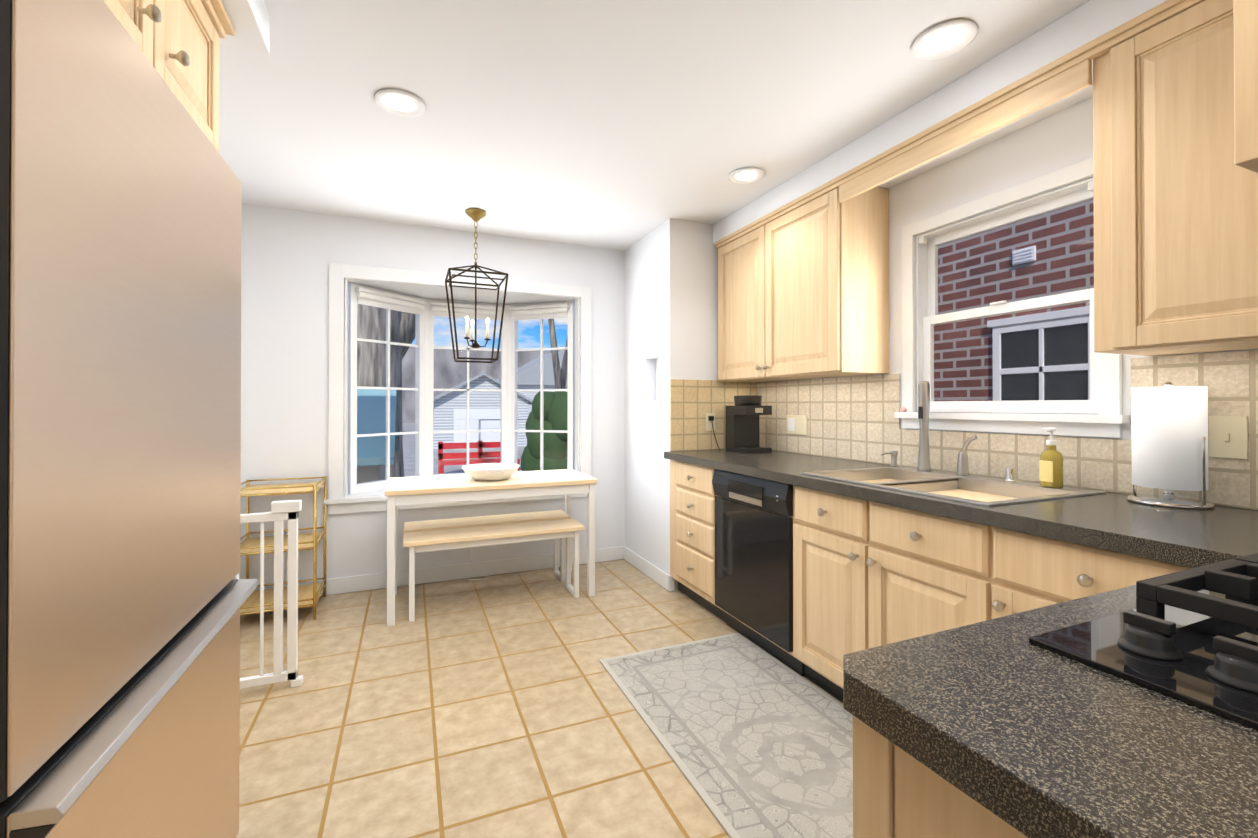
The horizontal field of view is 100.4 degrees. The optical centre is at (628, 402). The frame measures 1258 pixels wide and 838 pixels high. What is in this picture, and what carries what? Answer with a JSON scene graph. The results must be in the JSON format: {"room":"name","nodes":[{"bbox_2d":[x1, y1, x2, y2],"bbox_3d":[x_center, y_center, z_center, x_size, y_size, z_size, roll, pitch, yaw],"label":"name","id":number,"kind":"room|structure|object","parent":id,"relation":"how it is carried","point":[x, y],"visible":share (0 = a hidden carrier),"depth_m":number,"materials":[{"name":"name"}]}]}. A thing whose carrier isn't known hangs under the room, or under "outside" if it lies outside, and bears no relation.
{"room":"kitchen","nodes":[
{"label":"kitchen","id":0,"kind":"room"},
{"bbox_2d":[103,0,234,152],"bbox_3d":[-1.281,0.060,0.904,0.726,2.333,1.090,0,0,-23],"label":"upper cabinet","id":1,"kind":"object","parent":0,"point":[176,42],"visible":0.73,"depth_m":1.29,"materials":[{"name":"brown wood"}]},
{"bbox_2d":[233,204,624,584],"bbox_3d":[-1.338,0.012,3.698,2.780,2.460,0.100,0,0,-23],"label":"wall","id":2,"kind":"structure","parent":0,"point":[288,256],"depth_m":3.42,"materials":[{"name":"white paint"}]},
{"bbox_2d":[255,546,622,595],"bbox_3d":[-1.314,1.189,3.636,2.776,0.104,0.017,0,0,-23],"label":"baseboard","id":3,"kind":"structure","parent":2,"relation":"attached to","point":[348,584],"depth_m":3.68,"materials":[{"name":"white"}]},
{"bbox_2d":[324,263,590,514],"bbox_3d":[-1.214,-0.087,3.959,1.820,1.620,0.575,0,0,-23],"label":"bay window","id":4,"kind":"structure","parent":2,"relation":"in","point":[425,302],"depth_m":3.99,"materials":[{"name":"white wood"}]},
{"bbox_2d":[236,559,842,837],"bbox_3d":[0.023,1.279,1.317,3.660,0.100,5.530,0,0,-23],"label":"floor","id":5,"kind":"structure","parent":0,"point":[497,706],"depth_m":2.05,"materials":[{"name":"tile"}]},
{"bbox_2d":[0,0,259,837],"bbox_3d":[-1.205,0.305,0.864,0.800,1.842,0.920,0,0,-23],"label":"fridge","id":6,"kind":"object","parent":5,"relation":"on","point":[124,595],"visible":1,"depth_m":0.81,"materials":[{"name":"silver metal"}]},
{"bbox_2d":[235,500,302,688],"bbox_3d":[-1.773,0.831,2.162,0.735,0.805,0.046,0,0,-23],"label":"baby gate","id":7,"kind":"object","parent":5,"relation":"on","point":[281,512],"visible":0.21,"depth_m":2.26,"materials":[{"name":"white plastic"}]},
{"bbox_2d":[240,476,326,619],"bbox_3d":[-2.057,0.854,3.092,0.428,0.770,0.405,0,0,-23],"label":"shelving unit","id":8,"kind":"object","parent":5,"relation":"on","point":[309,595],"visible":0.62,"depth_m":3.06,"materials":[{"name":"beige wood"}]},
{"bbox_2d":[404,510,570,581],"bbox_3d":[-0.941,1.014,3.534,1.060,0.455,0.250,0,0,-23],"label":"bench","id":9,"kind":"object","parent":5,"relation":"on","point":[444,524],"visible":0.44,"depth_m":3.56,"materials":[{"name":"brown wood"}]},
{"bbox_2d":[384,469,597,626],"bbox_3d":[-0.885,0.865,3.389,1.240,0.750,0.590,0,0,-23],"label":"dining table","id":10,"kind":"object","parent":5,"relation":"on","point":[417,490],"visible":0.96,"depth_m":3.20,"materials":[{"name":"white wood"}]},
{"bbox_2d":[462,463,519,480],"bbox_3d":[-0.885,0.448,3.365,0.360,0.082,0.360,0,0,-23],"label":"bowl","id":11,"kind":"object","parent":10,"relation":"on","point":[490,471],"visible":1,"depth_m":3.26,"materials":[{"name":"ceramic"}]},
{"bbox_2d":[403,519,584,621],"bbox_3d":[-0.818,1.012,3.241,1.060,0.455,0.250,0,0,-23],"label":"bench","id":12,"kind":"object","parent":5,"relation":"on","point":[445,539],"visible":1,"depth_m":3.18,"materials":[{"name":"brown wood"}]},
{"bbox_2d":[665,458,707,609],"bbox_3d":[0.682,0.802,3.313,0.702,0.876,0.576,0,0,-23],"label":"base cabinet","id":13,"kind":"object","parent":5,"relation":"on","point":[688,484],"depth_m":3.18,"materials":[{"name":"brown wood"}]},
{"bbox_2d":[600,632,852,837],"bbox_3d":[0.577,1.227,1.804,0.787,0.008,1.840,0,0,-23],"label":"rug","id":14,"kind":"object","parent":5,"relation":"on","point":[755,740],"visible":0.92,"depth_m":1.94,"materials":[{"name":"fabric"}]},
{"bbox_2d":[708,470,783,663],"bbox_3d":[0.930,0.799,2.720,0.702,0.876,0.710,0,0,-23],"label":"dishwasher","id":15,"kind":"object","parent":5,"relation":"on","point":[746,515],"depth_m":2.62,"materials":[{"name":"black metal"}]},
{"bbox_2d":[784,486,955,686],"bbox_3d":[1.218,0.795,2.030,0.702,0.876,0.925,0,0,-23],"label":"base cabinet","id":16,"kind":"object","parent":5,"relation":"on","point":[857,573],"depth_m":1.99,"materials":[{"name":"brown wood"}]},
{"bbox_2d":[664,450,1257,557],"bbox_3d":[1.203,0.335,2.042,0.723,0.045,3.328,0,0,-23],"label":"countertop","id":17,"kind":"structure","parent":16,"relation":"on","point":[1113,523],"depth_m":1.49,"materials":[{"name":"black stone"}]},
{"bbox_2d":[726,395,771,452],"bbox_3d":[0.780,0.137,3.427,0.200,0.365,0.232,0,0,-23],"label":"coffee maker","id":18,"kind":"object","parent":17,"relation":"on","point":[742,422],"visible":1,"depth_m":3.41,"materials":[{"name":"black plastic"}]},
{"bbox_2d":[912,381,935,445],"bbox_3d":[1.338,0.104,2.378,0.060,0.407,0.060,0,0,-23],"label":"faucet","id":19,"kind":"object","parent":17,"relation":"on","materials":[{"name":"silver metal"}]},
{"bbox_2d":[796,442,1107,505],"bbox_3d":[1.194,0.353,2.060,0.610,0.299,0.827,0,0,-23],"label":"sink","id":20,"kind":"object","parent":17,"relation":"in","point":[982,477],"depth_m":2.18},
{"bbox_2d":[1039,428,1062,487],"bbox_3d":[1.524,0.198,1.895,0.078,0.212,0.066,0,0,-23],"label":"soap bottle","id":21,"kind":"object","parent":17,"relation":"on","point":[1051,467],"visible":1,"depth_m":1.88,"materials":[{"name":"yellow plastic"}]},
{"bbox_2d":[1126,381,1214,508],"bbox_3d":[1.659,0.121,1.612,0.190,0.376,0.190,0,0,-23],"label":"paper towel holder","id":22,"kind":"object","parent":17,"relation":"on","point":[1169,427],"visible":1,"depth_m":1.55,"materials":[{"name":"white paper"}]},
{"bbox_2d":[853,722,1015,837],"bbox_3d":[1.213,0.788,0.639,1.786,0.876,0.675,0,0,-23],"label":"base cabinet","id":23,"kind":"object","parent":5,"relation":"on","point":[893,798],"depth_m":0.55,"materials":[{"name":"brown wood"}]},
{"bbox_2d":[820,610,1257,837],"bbox_3d":[0.872,0.326,0.496,1.081,0.045,0.730,0,0,-23],"label":"countertop","id":24,"kind":"structure","parent":23,"relation":"on","point":[1042,743],"depth_m":0.49,"materials":[{"name":"grey stone"}]},
{"bbox_2d":[1020,538,1257,729],"bbox_3d":[0.962,0.272,0.569,0.765,0.065,0.530,0,0,-23],"label":"cooktop","id":25,"kind":"object","parent":24,"relation":"in","point":[1184,625],"depth_m":0.68,"materials":[{"name":"black glass"}]},
{"bbox_2d":[956,522,1143,621],"bbox_3d":[1.464,0.792,1.442,0.702,0.876,0.613,0,0,-23],"label":"base cabinet","id":26,"kind":"object","parent":5,"relation":"on","point":[992,566],"depth_m":1.49,"materials":[{"name":"brown wood"}]},
{"bbox_2d":[219,0,1089,250],"bbox_3d":[0.023,-1.281,1.331,3.660,0.100,5.530,0,0,-23],"label":"ceiling","id":27,"kind":"structure","parent":0,"point":[623,125],"depth_m":2.12,"materials":[{"name":"white paint"}]},
{"bbox_2d":[219,0,269,54],"bbox_3d":[-0.842,-1.175,-0.065,0.783,0.123,3.418,0,0,-23],"label":"soffit beam","id":28,"kind":"structure","parent":27,"relation":"attached to","point":[250,20],"depth_m":1.56,"materials":[{"name":"white paint"}]},
{"bbox_2d":[374,89,425,116],"bbox_3d":[-0.933,-1.220,2.140,0.194,0.010,0.194,0,0,-23],"label":"recessed light","id":29,"kind":"object","parent":27,"relation":"in","point":[399,102],"visible":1,"depth_m":2.13,"materials":[{"name":"white plastic"}]},
{"bbox_2d":[445,208,508,362],"bbox_3d":[-0.977,-0.741,3.344,0.355,0.954,0.355,0,0,-23],"label":"pendant lantern","id":30,"kind":"object","parent":27,"relation":"hanging from","point":[475,214],"visible":1,"depth_m":3.33,"materials":[{"name":"black metal"}]},
{"bbox_2d":[728,167,764,183],"bbox_3d":[0.628,-1.216,2.814,0.194,0.010,0.194,0,0,-23],"label":"recessed light","id":31,"kind":"object","parent":27,"relation":"in","point":[747,175],"visible":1,"depth_m":2.81,"materials":[{"name":"white plastic"}]},
{"bbox_2d":[713,0,1166,243],"bbox_3d":[1.609,-1.165,1.565,0.348,0.126,4.536,0,0,-23],"label":"soffit beam","id":32,"kind":"structure","parent":27,"relation":"attached to","point":[1085,23],"depth_m":2.02,"materials":[{"name":"white paint"}]},
{"bbox_2d":[911,19,977,59],"bbox_3d":[1.064,-1.222,1.771,0.194,0.010,0.194,0,0,-23],"label":"recessed light","id":33,"kind":"object","parent":27,"relation":"in","point":[945,39],"visible":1,"depth_m":1.77,"materials":[{"name":"white plastic"}]},
{"bbox_2d":[625,218,717,589],"bbox_3d":[0.457,0.014,4.020,0.780,2.460,0.890,0,0,-23],"label":"wall","id":34,"kind":"structure","parent":0,"point":[671,298],"depth_m":3.60,"materials":[{"name":"white paint"}]},
{"bbox_2d":[623,546,674,591],"bbox_3d":[0.124,1.190,3.797,0.026,0.104,0.774,0,0,-23],"label":"baseboard","id":35,"kind":"structure","parent":34,"relation":"attached to","point":[665,580],"depth_m":3.71,"materials":[{"name":"white wood"}]},
{"bbox_2d":[705,413,720,449],"bbox_3d":[0.573,0.195,3.525,0.083,0.248,0.090,0,0,-23],"label":"outlet","id":36,"kind":"object","parent":34,"relation":"attached to","point":[709,421],"visible":1,"depth_m":3.55,"materials":[{"name":"beige plastic"}]},
{"bbox_2d":[756,96,1257,439],"bbox_3d":[1.837,0.001,1.600,0.100,2.460,4.640,0,0,-23],"label":"wall","id":37,"kind":"structure","parent":0,"point":[1059,140],"depth_m":2.23,"materials":[{"name":"white paint"}]},
{"bbox_2d":[715,221,784,381],"bbox_3d":[0.866,-0.618,3.355,0.338,0.945,0.581,0,0,-23],"label":"upper cabinet","id":38,"kind":"object","parent":37,"relation":"attached to","point":[736,251],"depth_m":3.35,"materials":[{"name":"brown wood"}]},
{"bbox_2d":[787,415,806,434],"bbox_3d":[1.054,0.140,3.302,0.010,0.120,0.185,0,0,-23],"label":"outlet","id":39,"kind":"object","parent":37,"relation":"attached to","point":[796,424],"visible":1,"depth_m":3.29,"materials":[{"name":"beige plastic"}]},
{"bbox_2d":[755,174,888,379],"bbox_3d":[1.052,-0.620,2.908,0.338,0.945,0.636,0,0,-23],"label":"upper cabinet","id":40,"kind":"object","parent":37,"relation":"attached to","point":[803,286],"depth_m":2.67,"materials":[{"name":"brown wood"}]},
{"bbox_2d":[894,158,1129,437],"bbox_3d":[1.556,-0.374,2.211,0.150,0.995,0.900,0,0,-23],"label":"window","id":41,"kind":"structure","parent":37,"relation":"in","point":[1098,413],"depth_m":2.20,"materials":[{"name":"white wood"}]},
{"bbox_2d":[1079,0,1257,355],"bbox_3d":[1.747,-0.629,1.246,0.338,0.945,0.927,0,0,-23],"label":"upper cabinet","id":42,"kind":"object","parent":37,"relation":"attached to","point":[1176,219],"depth_m":1.44,"materials":[{"name":"brown wood"}]},
{"bbox_2d":[1209,416,1247,458],"bbox_3d":[1.781,0.103,1.560,0.012,0.125,0.080,0,0,-23],"label":"switch plate","id":43,"kind":"object","parent":37,"relation":"attached to","point":[1228,436],"visible":1,"depth_m":1.56,"materials":[{"name":"beige plastic"}]},
{"bbox_2d":[1233,0,1257,172],"bbox_3d":[1.352,-0.688,0.535,0.900,0.835,0.742,0,0,-23],"label":"upper cabinet","id":44,"kind":"object","parent":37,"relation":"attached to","point":[1245,14],"visible":1,"depth_m":0.71,"materials":[{"name":"brown wood"}]},
{"label":"outside","id":45,"kind":"structure","parent":0,"visible":0},
{"bbox_2d":[402,423,524,476],"bbox_3d":[-8.976,2.030,47.094,100.000,0.200,85.850,0,0,-23],"label":"ground","id":46,"kind":"structure","parent":45,"point":[409,458],"depth_m":18.26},
{"bbox_2d":[357,389,397,483],"bbox_3d":[-3.072,0.782,4.616,1.870,1.830,1.500,0,0,-23],"label":"playhouse","id":47,"kind":"object","parent":46,"relation":"on","point":[375,468],"depth_m":4.49,"materials":[{"name":"blue"}]},
{"bbox_2d":[357,297,414,479],"bbox_3d":[-2.441,-2.791,6.747,4.783,9.000,1.150,0,0,-23],"label":"tree","id":48,"kind":"object","parent":46,"relation":"on","point":[400,333],"depth_m":6.13,"materials":[{"name":"grey plant"}]},
{"bbox_2d":[402,346,550,422],"bbox_3d":[-14.532,-1.783,53.925,105.000,7.500,1.000,0,0,-23],"label":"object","id":49,"kind":"structure","parent":46,"relation":"on","point":[453,373],"depth_m":51.99,"materials":[{"name":"grey"}]},
{"bbox_2d":[438,441,519,473],"bbox_3d":[-3.637,1.341,12.734,1.850,0.800,0.620,0,0,-23],"label":"bench","id":50,"kind":"object","parent":46,"relation":"on","point":[480,455],"depth_m":12.74,"materials":[{"name":"red wood"}]},
{"bbox_2d":[433,373,532,449],"bbox_3d":[-6.633,0.321,22.694,4.100,2.950,5.200,0,0,-23],"label":"garage","id":51,"kind":"structure","parent":46,"relation":"on","point":[454,416],"depth_m":20.38,"materials":[{"name":"white wood"}]},
{"bbox_2d":[479,419,526,440],"bbox_3d":[3.006,1.139,18.427,16.052,1.267,0.060,0,0,-23],"label":"fence","id":52,"kind":"object","parent":46,"relation":"on","point":[480,420],"depth_m":15.34,"materials":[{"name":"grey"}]},
{"bbox_2d":[497,350,567,412],"bbox_3d":[-5.708,-0.916,38.641,9.100,5.600,8.600,0,0,-23],"label":"house","id":53,"kind":"structure","parent":46,"relation":"on","point":[530,368],"depth_m":34.09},
{"bbox_2d":[521,391,567,470],"bbox_3d":[-1.250,0.725,8.869,1.079,1.896,1.043,0,0,-23],"label":"bush","id":54,"kind":"object","parent":46,"relation":"on","point":[558,418],"depth_m":8.56,"materials":[{"name":"green plant"}]},
{"bbox_2d":[548,319,567,388],"bbox_3d":[-1.849,-1.514,11.812,2.251,6.501,0.370,0,0,-23],"label":"tree","id":55,"kind":"object","parent":46,"relation":"on","point":[561,377],"depth_m":11.78,"materials":[{"name":"grey plant"}]},
{"bbox_2d":[934,199,1093,412],"bbox_3d":[3.756,-1.171,1.357,0.250,7.200,7.900,0,0,-23],"label":"brick wall","id":56,"kind":"structure","parent":45,"point":[978,346],"depth_m":3.77,"materials":[{"name":"red brick"}]},
{"bbox_2d":[987,246,1089,413],"bbox_3d":[2.719,-0.474,3.457,0.038,1.150,0.680,0,0,-23],"label":"neighbor window","id":57,"kind":"structure","parent":56,"relation":"in","point":[1047,378],"depth_m":3.45,"materials":[{"name":"white"}]}
]}

